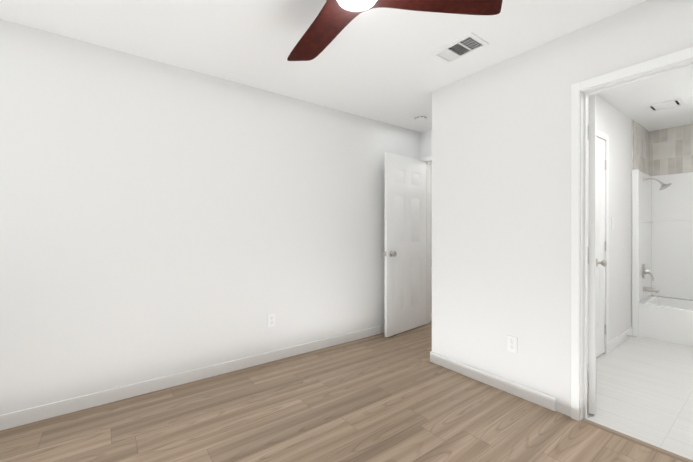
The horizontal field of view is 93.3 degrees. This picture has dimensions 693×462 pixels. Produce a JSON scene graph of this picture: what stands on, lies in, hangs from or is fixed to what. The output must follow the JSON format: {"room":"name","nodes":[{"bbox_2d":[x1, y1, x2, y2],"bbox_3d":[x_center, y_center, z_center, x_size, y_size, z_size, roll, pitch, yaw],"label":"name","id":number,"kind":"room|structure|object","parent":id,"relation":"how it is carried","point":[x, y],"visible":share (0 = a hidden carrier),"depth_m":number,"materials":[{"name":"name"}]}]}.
{"room":"empty bedroom","nodes":[
{"label":"empty bedroom","id":0,"kind":"room"},
{"bbox_2d":[0,19,419,414],"bbox_3d":[0.403,-0.041,3.848,7.180,2.440,0.120,0,0,-37],"label":"wall","id":1,"kind":"structure","parent":0,"point":[158,220],"depth_m":2.45,"materials":[{"name":"white paint"}]},
{"bbox_2d":[0,325,384,430],"bbox_3d":[-0.698,1.135,2.949,4.107,0.090,0.014,0,0,-37],"label":"baseboard","id":2,"kind":"structure","parent":1,"relation":"attached to","point":[33,414],"depth_m":2.44,"materials":[{"name":"white paint"}]},
{"bbox_2d":[268,313,274,326],"bbox_3d":[-0.679,0.810,2.966,0.070,0.115,0.007,0,0,-37],"label":"electrical outlet","id":3,"kind":"object","parent":1,"relation":"attached to","point":[271,320],"visible":1,"depth_m":2.96,"materials":[{"name":"white plastic"}]},
{"bbox_2d":[0,321,681,461],"bbox_3d":[1.418,1.211,2.492,7.180,0.060,3.510,0,0,-37],"label":"floor","id":4,"kind":"structure","parent":0,"point":[398,397],"depth_m":2.02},
{"bbox_2d":[581,418,692,461],"bbox_3d":[1.702,1.177,1.738,0.045,0.009,0.768,0,0,-37],"label":"trim","id":5,"kind":"structure","parent":4,"relation":"on","point":[642,443],"depth_m":1.82,"materials":[{"name":"beige wood"}]},
{"bbox_2d":[0,0,692,131],"bbox_3d":[1.418,-1.299,2.489,7.180,0.080,3.510,0,0,-37],"label":"ceiling","id":6,"kind":"structure","parent":0,"point":[381,65],"depth_m":2.19,"materials":[{"name":"white paint"}]},
{"bbox_2d":[287,0,502,60],"bbox_3d":[-0.039,-1.127,1.551,1.220,0.262,1.068,0,0,-37],"label":"ceiling fan","id":7,"kind":"object","parent":6,"relation":"hanging from","point":[332,21],"visible":1,"depth_m":1.53,"materials":[{"name":"brown wood"}]},
{"bbox_2d":[414,115,426,121],"bbox_3d":[0.822,-1.241,3.629,0.140,0.039,0.140,0,0,-37],"label":"smoke detector","id":8,"kind":"object","parent":6,"relation":"attached to","point":[420,118],"visible":1,"depth_m":3.59,"materials":[{"name":"white plastic"}]},
{"bbox_2d":[431,32,488,63],"bbox_3d":[0.777,-1.254,2.260,0.210,0.010,0.320,0,0,-37],"label":"ceiling vent","id":9,"kind":"object","parent":6,"relation":"in","point":[464,46],"visible":1,"depth_m":2.25,"materials":[{"name":"white plastic"}]},
{"bbox_2d":[644,97,685,112],"bbox_3d":[3.177,-1.254,3.267,0.260,0.012,0.260,0,0,-37],"label":"ceiling vent","id":10,"kind":"object","parent":6,"relation":"in","point":[667,104],"visible":0.98,"depth_m":3.26,"materials":[{"name":"white plastic"}]},
{"bbox_2d":[420,130,427,157],"bbox_3d":[1.473,-0.040,3.561,0.150,2.440,1.620,0,0,-37],"label":"wall","id":11,"kind":"structure","parent":0,"point":[423,135],"depth_m":4.13,"materials":[{"name":"white paint"}]},
{"bbox_2d":[420,156,431,323],"bbox_3d":[1.254,0.127,3.861,0.147,2.105,0.888,0,0,-37],"label":"door frame","id":12,"kind":"structure","parent":11,"relation":"attached to","point":[428,160],"depth_m":4.16,"materials":[{"name":"white paint"}]},
{"bbox_2d":[383,152,425,336],"bbox_3d":[0.715,0.151,3.863,0.774,2.032,0.173,0,0,-43],"label":"bedroom door","id":13,"kind":"structure","parent":12,"relation":"attached to","point":[404,253],"depth_m":3.81,"materials":[{"name":"white paint"}]},
{"bbox_2d":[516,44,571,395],"bbox_3d":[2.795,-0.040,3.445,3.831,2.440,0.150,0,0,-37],"label":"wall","id":14,"kind":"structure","parent":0,"point":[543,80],"depth_m":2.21,"materials":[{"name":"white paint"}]},
{"bbox_2d":[588,125,608,353],"bbox_3d":[2.142,0.128,2.966,0.888,2.105,0.147,0,0,-37],"label":"door frame","id":15,"kind":"structure","parent":14,"relation":"attached to","point":[602,136],"depth_m":3.15,"materials":[{"name":"white paint"}]},
{"bbox_2d":[608,327,632,351],"bbox_3d":[2.889,1.135,3.446,0.862,0.090,0.012,0,0,-37],"label":"baseboard","id":16,"kind":"structure","parent":14,"relation":"attached to","point":[622,337],"depth_m":3.40,"materials":[{"name":"white paint"}]},
{"bbox_2d":[428,0,692,382],"bbox_3d":[1.532,-0.038,2.029,0.115,2.440,2.395,0,0,-37],"label":"wall","id":17,"kind":"structure","parent":0,"point":[472,135],"depth_m":2.60,"materials":[{"name":"white paint"}]},
{"bbox_2d":[430,351,555,410],"bbox_3d":[1.064,1.136,2.553,0.014,0.090,1.022,0,0,-37],"label":"baseboard","id":18,"kind":"structure","parent":17,"relation":"attached to","point":[537,397],"depth_m":2.45,"materials":[{"name":"white paint"}]},
{"bbox_2d":[507,335,516,353],"bbox_3d":[1.201,0.821,2.372,0.007,0.115,0.070,0,0,-37],"label":"electrical outlet","id":19,"kind":"object","parent":17,"relation":"attached to","point":[511,343],"visible":1,"depth_m":2.37,"materials":[{"name":"white plastic"}]},
{"bbox_2d":[571,47,692,420],"bbox_3d":[1.734,0.129,1.760,0.147,2.105,0.888,0,0,-37],"label":"door frame","id":20,"kind":"structure","parent":17,"relation":"attached to","point":[582,91],"depth_m":2.04,"materials":[{"name":"white paint"}]},
{"bbox_2d":[587,95,606,414],"bbox_3d":[1.797,0.153,2.388,0.173,2.032,0.774,0,0,38],"label":"entry door","id":21,"kind":"structure","parent":20,"relation":"attached to","point":[593,262],"depth_m":2.09,"materials":[{"name":"white paint"}]},
{"bbox_2d":[588,137,605,357],"bbox_3d":[2.153,0.152,2.959,0.774,2.032,0.116,0,0,-37],"label":"bathroom door","id":22,"kind":"structure","parent":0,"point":[600,228],"depth_m":3.08,"materials":[{"name":"white paint"}]},
{"bbox_2d":[582,336,692,459],"bbox_3d":[3.079,1.211,2.640,3.281,0.060,1.760,0,0,-37],"label":"floor","id":23,"kind":"structure","parent":0,"point":[644,389],"depth_m":2.38,"materials":[{"name":"white tile"}]},
{"bbox_2d":[632,169,692,346],"bbox_3d":[3.990,0.245,3.320,0.768,1.870,1.522,0,0,-37],"label":"shower surround","id":24,"kind":"object","parent":23,"relation":"on","point":[662,235],"visible":1,"depth_m":3.89,"materials":[{"name":"white plastic"}]},
{"bbox_2d":[642,264,653,280],"bbox_3d":[3.555,0.487,3.848,0.170,0.186,0.090,0,0,-37],"label":"tub valve","id":25,"kind":"object","parent":24,"relation":"attached to","point":[645,271],"visible":1,"depth_m":3.84,"materials":[{"name":"silver metal"}]},
{"bbox_2d":[643,287,659,292],"bbox_3d":[3.569,0.689,3.830,0.060,0.060,0.136,0,0,-37],"label":"tub spout","id":26,"kind":"object","parent":24,"relation":"attached to","point":[655,290],"visible":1,"depth_m":3.82,"materials":[{"name":"silver metal"}]},
{"bbox_2d":[643,177,670,189],"bbox_3d":[3.599,-0.554,3.788,0.120,0.172,0.236,0,0,-37],"label":"shower head","id":27,"kind":"object","parent":24,"relation":"attached to","point":[663,186],"visible":0.98,"depth_m":3.75},
{"bbox_2d":[632,120,692,175],"bbox_3d":[3.996,-0.977,3.324,0.760,0.566,1.530,0,0,-37],"label":"shower wall tile","id":28,"kind":"structure","parent":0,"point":[666,151],"depth_m":3.97,"materials":[{"name":"beige tile"}]}
]}

